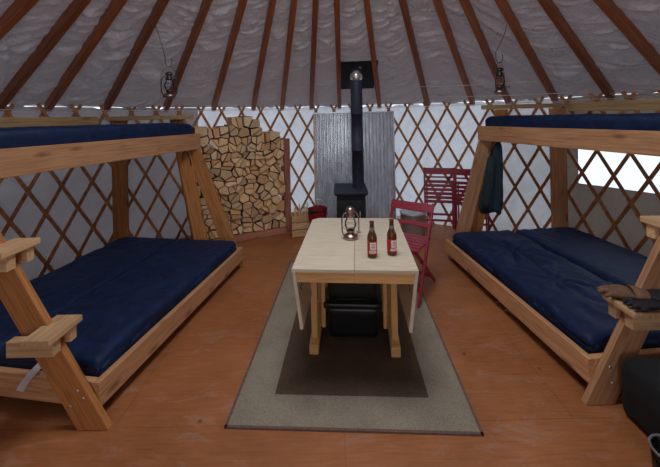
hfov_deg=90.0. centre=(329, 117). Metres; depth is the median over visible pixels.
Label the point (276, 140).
log
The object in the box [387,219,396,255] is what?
beer bottle
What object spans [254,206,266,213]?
log
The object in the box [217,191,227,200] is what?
log
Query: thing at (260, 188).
log
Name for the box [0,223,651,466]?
floor
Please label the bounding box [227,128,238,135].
log
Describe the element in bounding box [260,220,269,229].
log
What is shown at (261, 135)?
log
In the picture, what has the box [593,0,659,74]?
rafter
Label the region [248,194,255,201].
log
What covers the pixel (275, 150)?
log
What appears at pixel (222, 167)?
log
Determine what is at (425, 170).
folding chair
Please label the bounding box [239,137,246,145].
log
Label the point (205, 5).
rafter
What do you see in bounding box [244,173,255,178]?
log
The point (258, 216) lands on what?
log
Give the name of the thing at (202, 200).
log
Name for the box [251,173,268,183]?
log
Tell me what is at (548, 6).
rafter
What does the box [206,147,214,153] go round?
log
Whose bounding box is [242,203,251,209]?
log
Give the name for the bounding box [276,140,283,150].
log
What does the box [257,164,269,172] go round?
log
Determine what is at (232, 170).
log
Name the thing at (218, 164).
log
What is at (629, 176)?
ground
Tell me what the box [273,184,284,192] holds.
log
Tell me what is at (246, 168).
log
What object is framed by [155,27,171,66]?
wire hook
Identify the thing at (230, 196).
log
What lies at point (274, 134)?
log
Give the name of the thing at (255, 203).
log
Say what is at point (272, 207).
log
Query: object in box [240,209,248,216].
log
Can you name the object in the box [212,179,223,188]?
log
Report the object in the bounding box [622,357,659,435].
duffel bag
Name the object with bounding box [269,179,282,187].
log
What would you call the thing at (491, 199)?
jacket
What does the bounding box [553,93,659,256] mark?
wall
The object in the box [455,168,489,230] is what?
folding chair
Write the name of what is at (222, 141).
log
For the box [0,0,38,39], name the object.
rafter
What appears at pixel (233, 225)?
log
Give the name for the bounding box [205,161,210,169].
log
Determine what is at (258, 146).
log
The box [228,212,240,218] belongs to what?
log
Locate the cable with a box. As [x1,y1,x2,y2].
[0,96,658,110]
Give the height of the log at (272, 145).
0.140 m
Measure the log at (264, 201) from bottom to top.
0.099 m
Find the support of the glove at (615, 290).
on the bunk bed at (602, 371)
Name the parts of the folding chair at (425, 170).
long leg, backrest, rail, short leg, long leg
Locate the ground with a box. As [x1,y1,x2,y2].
[578,149,659,192]
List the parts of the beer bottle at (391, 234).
label panel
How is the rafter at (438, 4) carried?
attached to the ceiling
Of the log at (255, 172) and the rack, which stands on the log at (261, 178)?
the log at (255, 172)
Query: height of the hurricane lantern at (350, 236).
0.231 m
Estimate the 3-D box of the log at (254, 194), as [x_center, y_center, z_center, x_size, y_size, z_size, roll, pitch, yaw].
[-1.101,1.067,4.663,0.115,0.118,0.309,-1,0,-27]
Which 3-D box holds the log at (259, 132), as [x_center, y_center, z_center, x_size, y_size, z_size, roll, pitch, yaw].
[-1.068,0.195,4.655,0.144,0.108,0.369,-1,0,-27]
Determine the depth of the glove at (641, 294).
1.79 m
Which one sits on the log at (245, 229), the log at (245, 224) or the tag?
the log at (245, 224)
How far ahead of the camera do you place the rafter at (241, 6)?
3.81 m
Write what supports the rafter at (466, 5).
attached to the ceiling
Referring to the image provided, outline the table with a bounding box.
[292,218,418,356]
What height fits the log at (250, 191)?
0.083 m
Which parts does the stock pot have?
pot, lid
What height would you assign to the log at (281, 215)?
0.110 m
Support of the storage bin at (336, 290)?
on the storage bin at (347, 317)
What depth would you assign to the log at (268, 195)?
4.56 m
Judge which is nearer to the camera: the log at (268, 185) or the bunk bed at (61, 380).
the bunk bed at (61, 380)
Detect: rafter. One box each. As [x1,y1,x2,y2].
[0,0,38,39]
[0,0,91,110]
[44,0,127,110]
[103,0,169,111]
[163,0,212,109]
[211,0,247,109]
[251,0,275,110]
[280,0,296,108]
[309,0,318,109]
[334,0,340,107]
[363,0,380,106]
[399,0,428,106]
[433,0,474,105]
[459,0,510,103]
[494,0,558,101]
[537,0,614,99]
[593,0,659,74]
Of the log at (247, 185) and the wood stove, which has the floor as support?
the wood stove
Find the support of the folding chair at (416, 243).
on the floor
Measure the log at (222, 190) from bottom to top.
0.125 m
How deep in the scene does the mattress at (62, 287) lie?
2.84 m
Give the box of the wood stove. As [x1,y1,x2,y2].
[334,67,367,217]
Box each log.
[192,126,207,136]
[200,136,208,146]
[200,195,205,204]
[201,144,210,152]
[202,152,209,158]
[202,208,209,214]
[204,218,212,226]
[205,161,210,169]
[206,128,212,138]
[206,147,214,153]
[207,227,214,238]
[208,138,217,148]
[209,148,216,159]
[209,159,219,165]
[209,167,219,175]
[210,128,219,137]
[210,138,218,146]
[210,229,217,237]
[211,161,220,167]
[212,174,223,180]
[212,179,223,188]
[214,145,227,152]
[215,126,228,134]
[215,185,228,194]
[216,137,227,145]
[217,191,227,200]
[218,193,226,203]
[219,152,226,161]
[219,168,231,179]
[220,133,228,137]
[220,161,233,165]
[221,165,232,169]
[222,176,235,180]
[222,198,230,207]
[222,204,229,211]
[223,180,236,186]
[224,124,234,131]
[224,152,230,160]
[225,185,235,193]
[226,136,235,144]
[227,117,237,127]
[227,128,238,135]
[227,143,235,151]
[228,151,241,157]
[228,192,235,200]
[228,200,240,208]
[228,208,240,213]
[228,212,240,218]
[230,136,240,145]
[230,157,240,163]
[230,168,237,177]
[230,192,239,202]
[230,218,240,223]
[230,221,238,229]
[232,157,243,166]
[232,166,242,175]
[232,175,242,184]
[234,143,241,152]
[234,184,242,191]
[235,117,242,128]
[236,128,249,136]
[236,187,243,194]
[236,224,242,233]
[237,116,252,126]
[237,144,245,153]
[237,192,248,202]
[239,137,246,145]
[239,175,246,184]
[240,150,248,157]
[240,159,245,167]
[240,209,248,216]
[240,216,252,221]
[241,221,252,226]
[241,224,251,231]
[242,182,253,188]
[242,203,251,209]
[243,187,253,194]
[244,119,259,127]
[244,136,250,144]
[244,143,255,148]
[244,158,249,165]
[244,166,249,173]
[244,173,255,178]
[244,207,251,214]
[245,151,254,158]
[245,178,255,182]
[247,165,257,169]
[247,205,257,217]
[248,127,260,135]
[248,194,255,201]
[249,135,255,143]
[249,159,254,165]
[249,169,258,175]
[249,196,260,205]
[251,142,261,150]
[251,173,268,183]
[251,191,258,198]
[251,212,261,221]
[252,135,259,144]
[252,150,262,155]
[252,222,263,230]
[253,128,261,135]
[253,133,263,142]
[253,159,262,166]
[253,182,258,191]
[254,154,264,159]
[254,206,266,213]
[255,200,262,208]
[255,220,262,226]
[256,182,263,192]
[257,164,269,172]
[258,190,267,198]
[259,169,268,174]
[259,198,267,205]
[260,181,272,190]
[260,212,270,222]
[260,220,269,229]
[261,149,271,154]
[261,152,272,158]
[262,131,270,141]
[263,141,269,149]
[263,193,270,199]
[264,131,279,140]
[264,156,275,165]
[264,187,277,195]
[266,201,276,213]
[267,148,278,156]
[267,165,278,172]
[267,171,277,179]
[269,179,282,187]
[270,141,275,149]
[270,210,280,218]
[271,137,280,142]
[271,195,280,203]
[271,219,278,227]
[272,163,280,171]
[273,150,283,158]
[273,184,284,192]
[273,199,283,210]
[274,210,283,219]
[275,156,283,165]
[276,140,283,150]
[276,172,284,183]
[276,219,285,227]
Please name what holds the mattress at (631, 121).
on the bunk bed at (602, 371)
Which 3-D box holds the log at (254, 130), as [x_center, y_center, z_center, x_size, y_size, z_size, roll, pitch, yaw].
[-1.077,0.183,4.646,0.166,0.113,0.377,-1,0,-27]
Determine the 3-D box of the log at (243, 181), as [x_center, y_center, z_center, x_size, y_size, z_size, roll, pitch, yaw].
[-1.240,0.856,4.581,0.106,0.125,0.332,-1,0,-27]
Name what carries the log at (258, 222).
on the log at (255, 227)
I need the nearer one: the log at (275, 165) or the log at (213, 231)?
the log at (213, 231)
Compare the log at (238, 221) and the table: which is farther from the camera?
the log at (238, 221)
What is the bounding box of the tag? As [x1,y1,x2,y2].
[16,363,40,391]
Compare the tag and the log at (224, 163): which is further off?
the log at (224, 163)
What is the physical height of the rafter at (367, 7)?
1.715 m
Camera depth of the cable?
4.23 m
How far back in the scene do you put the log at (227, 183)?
4.34 m
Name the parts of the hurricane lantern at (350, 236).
globe, fuel tank, burner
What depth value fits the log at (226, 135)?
4.37 m
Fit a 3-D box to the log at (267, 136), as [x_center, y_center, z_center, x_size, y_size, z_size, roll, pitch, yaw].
[-0.936,0.276,4.715,0.080,0.158,0.381,-1,0,-27]
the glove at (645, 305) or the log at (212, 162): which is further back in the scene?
the log at (212, 162)
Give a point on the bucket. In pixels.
(309, 210)
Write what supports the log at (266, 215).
on the log at (265, 226)
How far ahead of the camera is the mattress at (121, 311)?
2.41 m
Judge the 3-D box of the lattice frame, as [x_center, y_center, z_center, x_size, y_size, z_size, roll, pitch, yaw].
[0.252,0.695,2.895,6.976,1.836,4.652,-1,0,10]
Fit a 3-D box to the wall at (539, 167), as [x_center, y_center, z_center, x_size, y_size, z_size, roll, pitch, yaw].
[2.469,0.666,4.312,0.776,1.804,0.035,-1,0,44]
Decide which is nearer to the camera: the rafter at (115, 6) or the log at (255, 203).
the rafter at (115, 6)
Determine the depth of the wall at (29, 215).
3.79 m
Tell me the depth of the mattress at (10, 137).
2.54 m
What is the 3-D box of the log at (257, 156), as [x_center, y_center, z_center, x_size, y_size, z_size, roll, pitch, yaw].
[-1.033,0.533,4.667,0.127,0.069,0.374,-1,0,-27]
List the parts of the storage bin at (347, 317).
lid, lid panel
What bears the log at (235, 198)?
on the log at (234, 205)
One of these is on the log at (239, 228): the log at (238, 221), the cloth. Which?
the log at (238, 221)
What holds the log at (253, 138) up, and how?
on the log at (250, 145)
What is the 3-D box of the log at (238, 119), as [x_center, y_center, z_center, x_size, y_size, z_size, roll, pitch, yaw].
[-1.284,0.066,4.559,0.091,0.161,0.345,-1,0,-27]
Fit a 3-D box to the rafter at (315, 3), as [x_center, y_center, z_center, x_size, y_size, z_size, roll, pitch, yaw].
[-0.187,-0.987,3.890,0.060,1.715,2.767,-1,0,-6]
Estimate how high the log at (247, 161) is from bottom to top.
0.110 m
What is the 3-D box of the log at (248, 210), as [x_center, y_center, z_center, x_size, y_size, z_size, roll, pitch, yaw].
[-1.177,1.268,4.586,0.101,0.099,0.372,-1,0,-27]
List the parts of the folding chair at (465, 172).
long leg, backrest, long leg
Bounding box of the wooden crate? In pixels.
[290,211,309,236]
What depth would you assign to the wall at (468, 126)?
5.05 m
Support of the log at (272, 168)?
on the log at (273, 175)
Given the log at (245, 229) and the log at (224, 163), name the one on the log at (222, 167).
the log at (224, 163)
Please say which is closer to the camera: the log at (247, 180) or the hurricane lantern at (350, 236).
the hurricane lantern at (350, 236)
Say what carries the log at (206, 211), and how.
on the log
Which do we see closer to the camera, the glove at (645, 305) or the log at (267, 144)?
the glove at (645, 305)
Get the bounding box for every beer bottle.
[367,220,376,257]
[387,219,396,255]
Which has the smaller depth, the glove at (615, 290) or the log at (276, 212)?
the glove at (615, 290)
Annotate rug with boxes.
[224,261,483,435]
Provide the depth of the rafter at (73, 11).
2.81 m
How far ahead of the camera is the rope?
2.68 m
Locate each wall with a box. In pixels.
[0,106,197,280]
[198,102,487,230]
[486,98,552,230]
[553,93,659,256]
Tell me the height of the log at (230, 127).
0.100 m
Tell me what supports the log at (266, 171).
on the log at (261, 178)
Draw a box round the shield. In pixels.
[313,111,395,217]
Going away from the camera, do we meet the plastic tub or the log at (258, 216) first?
the plastic tub
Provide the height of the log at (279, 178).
0.154 m
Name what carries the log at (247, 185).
on the log at (250, 191)
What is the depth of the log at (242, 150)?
4.47 m
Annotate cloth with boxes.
[309,205,327,223]
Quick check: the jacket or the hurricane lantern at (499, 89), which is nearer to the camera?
the hurricane lantern at (499, 89)
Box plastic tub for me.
[648,433,659,466]
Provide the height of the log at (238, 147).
0.152 m
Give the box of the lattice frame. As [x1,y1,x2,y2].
[0,90,659,276]
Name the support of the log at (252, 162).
on the log at (253, 167)
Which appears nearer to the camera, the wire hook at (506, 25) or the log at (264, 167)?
the wire hook at (506, 25)
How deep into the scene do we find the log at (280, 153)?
4.66 m
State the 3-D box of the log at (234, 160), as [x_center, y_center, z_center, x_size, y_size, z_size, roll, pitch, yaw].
[-1.320,0.565,4.537,0.143,0.085,0.343,-1,0,-27]
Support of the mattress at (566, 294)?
on the bunk bed at (602, 371)
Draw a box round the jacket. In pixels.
[479,141,502,214]
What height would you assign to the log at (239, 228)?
0.121 m
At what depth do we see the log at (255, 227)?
4.51 m
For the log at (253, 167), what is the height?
0.085 m
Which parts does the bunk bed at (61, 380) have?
rail, rail, post, rail, post, rail, rail, post, post, post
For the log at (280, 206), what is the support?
on the log at (281, 215)
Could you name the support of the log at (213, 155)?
on the log at (212, 162)
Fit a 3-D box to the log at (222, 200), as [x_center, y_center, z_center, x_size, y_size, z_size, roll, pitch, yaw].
[-1.462,1.066,4.447,0.076,0.101,0.365,-1,0,-27]
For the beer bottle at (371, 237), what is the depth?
2.03 m
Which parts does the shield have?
trim, trim, trim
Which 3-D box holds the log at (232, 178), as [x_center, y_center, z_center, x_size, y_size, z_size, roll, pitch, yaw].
[-1.384,0.805,4.504,0.144,0.068,0.338,-1,0,-27]
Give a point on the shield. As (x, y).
(331, 130)
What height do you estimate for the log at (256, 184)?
0.127 m
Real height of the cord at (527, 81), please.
0.042 m
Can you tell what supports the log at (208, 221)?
on the log
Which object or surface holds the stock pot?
on the floor
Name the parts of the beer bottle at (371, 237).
label panel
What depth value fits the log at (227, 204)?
4.34 m
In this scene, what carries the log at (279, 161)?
on the log at (275, 165)
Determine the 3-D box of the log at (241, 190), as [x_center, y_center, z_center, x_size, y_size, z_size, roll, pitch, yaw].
[-1.274,0.979,4.573,0.094,0.112,0.313,-1,0,-27]
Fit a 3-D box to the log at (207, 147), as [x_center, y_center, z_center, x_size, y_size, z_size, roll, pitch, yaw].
[-1.644,0.398,4.374,0.104,0.114,0.341,-1,0,-27]
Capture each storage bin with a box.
[323,284,381,337]
[327,241,377,298]
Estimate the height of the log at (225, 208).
0.120 m
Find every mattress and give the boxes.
[0,123,191,148]
[0,237,175,350]
[0,239,235,376]
[453,230,659,353]
[485,113,659,130]
[515,227,647,286]
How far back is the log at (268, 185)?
4.60 m
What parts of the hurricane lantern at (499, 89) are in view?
fuel tank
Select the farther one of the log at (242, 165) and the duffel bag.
the log at (242, 165)
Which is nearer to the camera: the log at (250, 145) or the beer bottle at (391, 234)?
the beer bottle at (391, 234)
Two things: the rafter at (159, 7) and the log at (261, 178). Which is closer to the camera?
the rafter at (159, 7)
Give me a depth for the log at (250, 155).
4.47 m
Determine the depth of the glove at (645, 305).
1.74 m
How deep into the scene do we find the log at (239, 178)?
4.43 m
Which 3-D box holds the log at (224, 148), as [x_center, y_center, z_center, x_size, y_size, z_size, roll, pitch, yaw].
[-1.467,0.417,4.457,0.143,0.115,0.354,-1,0,-27]
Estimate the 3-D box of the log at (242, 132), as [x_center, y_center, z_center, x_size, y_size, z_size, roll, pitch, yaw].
[-1.231,0.200,4.604,0.159,0.149,0.311,-1,0,-27]
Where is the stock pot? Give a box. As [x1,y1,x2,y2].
[397,209,428,235]
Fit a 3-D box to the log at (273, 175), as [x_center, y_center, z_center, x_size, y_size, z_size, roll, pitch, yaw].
[-0.863,0.816,4.775,0.153,0.132,0.331,-1,0,-27]
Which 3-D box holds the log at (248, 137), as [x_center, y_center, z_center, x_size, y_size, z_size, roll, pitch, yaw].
[-1.167,0.307,4.619,0.049,0.123,0.342,-1,0,-27]
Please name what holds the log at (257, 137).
on the log at (258, 146)
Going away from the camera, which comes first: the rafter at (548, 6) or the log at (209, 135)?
the rafter at (548, 6)
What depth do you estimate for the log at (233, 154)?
4.37 m
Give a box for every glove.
[597,284,635,298]
[621,297,659,311]
[626,284,659,301]
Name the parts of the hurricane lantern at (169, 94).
fuel tank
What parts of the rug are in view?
panel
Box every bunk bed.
[0,115,244,429]
[445,99,659,404]
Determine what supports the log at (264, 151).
on the log at (270, 154)
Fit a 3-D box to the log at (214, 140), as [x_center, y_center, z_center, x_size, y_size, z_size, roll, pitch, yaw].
[-1.555,0.330,4.415,0.085,0.111,0.350,-1,0,-27]
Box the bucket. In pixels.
[308,199,326,223]
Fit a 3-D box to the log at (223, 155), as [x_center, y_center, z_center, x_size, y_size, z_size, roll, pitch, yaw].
[-1.459,0.518,4.484,0.096,0.120,0.312,-1,0,-27]
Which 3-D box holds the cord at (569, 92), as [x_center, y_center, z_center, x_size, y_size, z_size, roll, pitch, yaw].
[2.055,-0.283,4.050,0.006,0.057,1.516,-1,0,-43]
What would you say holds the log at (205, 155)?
on the log
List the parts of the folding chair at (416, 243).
long leg, rail, backrest, short leg, long leg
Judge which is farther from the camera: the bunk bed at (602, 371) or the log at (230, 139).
the log at (230, 139)
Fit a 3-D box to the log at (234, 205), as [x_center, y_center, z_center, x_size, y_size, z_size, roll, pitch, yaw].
[-1.314,1.160,4.530,0.137,0.108,0.349,-1,0,-27]
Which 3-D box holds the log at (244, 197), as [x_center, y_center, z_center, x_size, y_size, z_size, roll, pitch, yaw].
[-1.222,1.078,4.566,0.143,0.134,0.372,-1,0,-27]
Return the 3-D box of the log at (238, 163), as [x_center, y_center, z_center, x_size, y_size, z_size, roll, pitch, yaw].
[-1.279,0.599,4.538,0.116,0.123,0.378,-1,0,-27]
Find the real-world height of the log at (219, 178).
0.070 m
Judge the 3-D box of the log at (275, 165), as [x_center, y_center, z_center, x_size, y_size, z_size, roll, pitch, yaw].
[-0.810,0.703,4.804,0.110,0.134,0.329,-1,0,-27]
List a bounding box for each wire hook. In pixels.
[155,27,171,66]
[495,25,506,62]
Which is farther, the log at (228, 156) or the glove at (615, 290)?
the log at (228, 156)
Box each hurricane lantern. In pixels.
[160,66,177,97]
[341,206,360,240]
[494,62,509,93]
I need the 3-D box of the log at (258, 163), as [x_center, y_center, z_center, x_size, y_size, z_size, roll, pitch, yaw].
[-1.040,0.628,4.667,0.119,0.113,0.365,-1,0,-27]
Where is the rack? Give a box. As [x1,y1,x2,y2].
[190,138,290,241]
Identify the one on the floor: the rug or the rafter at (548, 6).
the rug
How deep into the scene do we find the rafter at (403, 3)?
3.91 m
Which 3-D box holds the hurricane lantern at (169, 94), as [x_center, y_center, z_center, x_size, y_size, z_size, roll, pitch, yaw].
[-1.546,-0.350,3.195,0.146,0.304,0.118,-1,0,19]
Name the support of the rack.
on the floor
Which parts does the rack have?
rail, rail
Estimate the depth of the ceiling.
3.59 m
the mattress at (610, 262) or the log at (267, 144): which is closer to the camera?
the mattress at (610, 262)
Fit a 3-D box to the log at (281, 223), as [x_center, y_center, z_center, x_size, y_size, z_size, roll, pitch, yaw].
[-0.746,1.496,4.809,0.096,0.095,0.363,-1,0,-27]
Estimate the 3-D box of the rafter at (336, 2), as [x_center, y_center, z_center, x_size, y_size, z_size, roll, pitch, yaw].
[0.090,-0.993,3.899,0.060,1.715,2.767,-1,0,2]
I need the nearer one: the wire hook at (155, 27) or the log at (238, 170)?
the wire hook at (155, 27)
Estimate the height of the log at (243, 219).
0.075 m
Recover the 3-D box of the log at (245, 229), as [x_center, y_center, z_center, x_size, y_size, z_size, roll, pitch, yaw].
[-1.182,1.509,4.606,0.141,0.087,0.328,-1,0,-27]
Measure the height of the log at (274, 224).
0.125 m
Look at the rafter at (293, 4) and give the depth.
3.99 m
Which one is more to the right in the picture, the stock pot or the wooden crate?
the stock pot
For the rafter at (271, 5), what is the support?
attached to the ceiling
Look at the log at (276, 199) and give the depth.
4.65 m
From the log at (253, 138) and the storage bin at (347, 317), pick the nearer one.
the storage bin at (347, 317)
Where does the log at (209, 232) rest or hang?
on the rack
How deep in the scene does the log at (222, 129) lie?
4.31 m
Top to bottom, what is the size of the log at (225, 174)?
0.146 m
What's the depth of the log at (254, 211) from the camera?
4.48 m
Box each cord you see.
[421,81,535,86]
[440,92,572,96]
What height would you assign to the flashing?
0.314 m
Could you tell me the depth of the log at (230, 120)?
4.41 m
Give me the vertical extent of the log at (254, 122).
0.132 m
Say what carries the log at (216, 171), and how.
on the log at (219, 178)
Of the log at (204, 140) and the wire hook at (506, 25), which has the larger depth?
the log at (204, 140)
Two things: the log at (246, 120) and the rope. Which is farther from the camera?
the log at (246, 120)
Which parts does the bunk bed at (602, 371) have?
post, post, rail, rail, post, rail, rail, post, rail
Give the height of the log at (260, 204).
0.103 m
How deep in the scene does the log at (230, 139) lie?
4.38 m
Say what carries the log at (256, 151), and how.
on the log at (257, 156)
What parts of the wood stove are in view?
door, plate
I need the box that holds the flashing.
[341,60,378,88]
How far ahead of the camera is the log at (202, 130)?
4.18 m
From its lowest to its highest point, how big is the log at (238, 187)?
0.106 m
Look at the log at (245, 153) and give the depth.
4.47 m
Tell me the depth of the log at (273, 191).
4.62 m
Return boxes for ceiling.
[0,0,659,107]
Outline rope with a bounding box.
[490,293,515,316]
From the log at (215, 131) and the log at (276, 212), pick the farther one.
the log at (276, 212)
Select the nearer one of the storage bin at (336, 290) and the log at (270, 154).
the storage bin at (336, 290)
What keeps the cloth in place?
on the bucket
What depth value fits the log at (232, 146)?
4.39 m
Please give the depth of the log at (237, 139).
4.40 m
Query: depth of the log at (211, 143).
4.25 m
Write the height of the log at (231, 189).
0.101 m
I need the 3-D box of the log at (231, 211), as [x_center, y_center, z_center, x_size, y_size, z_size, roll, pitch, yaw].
[-1.333,1.255,4.542,0.154,0.093,0.309,-1,0,-27]
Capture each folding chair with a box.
[389,198,435,307]
[423,167,455,230]
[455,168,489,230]
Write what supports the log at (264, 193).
on the log at (255, 203)
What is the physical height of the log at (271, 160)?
0.149 m
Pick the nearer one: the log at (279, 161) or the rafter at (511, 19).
the rafter at (511, 19)

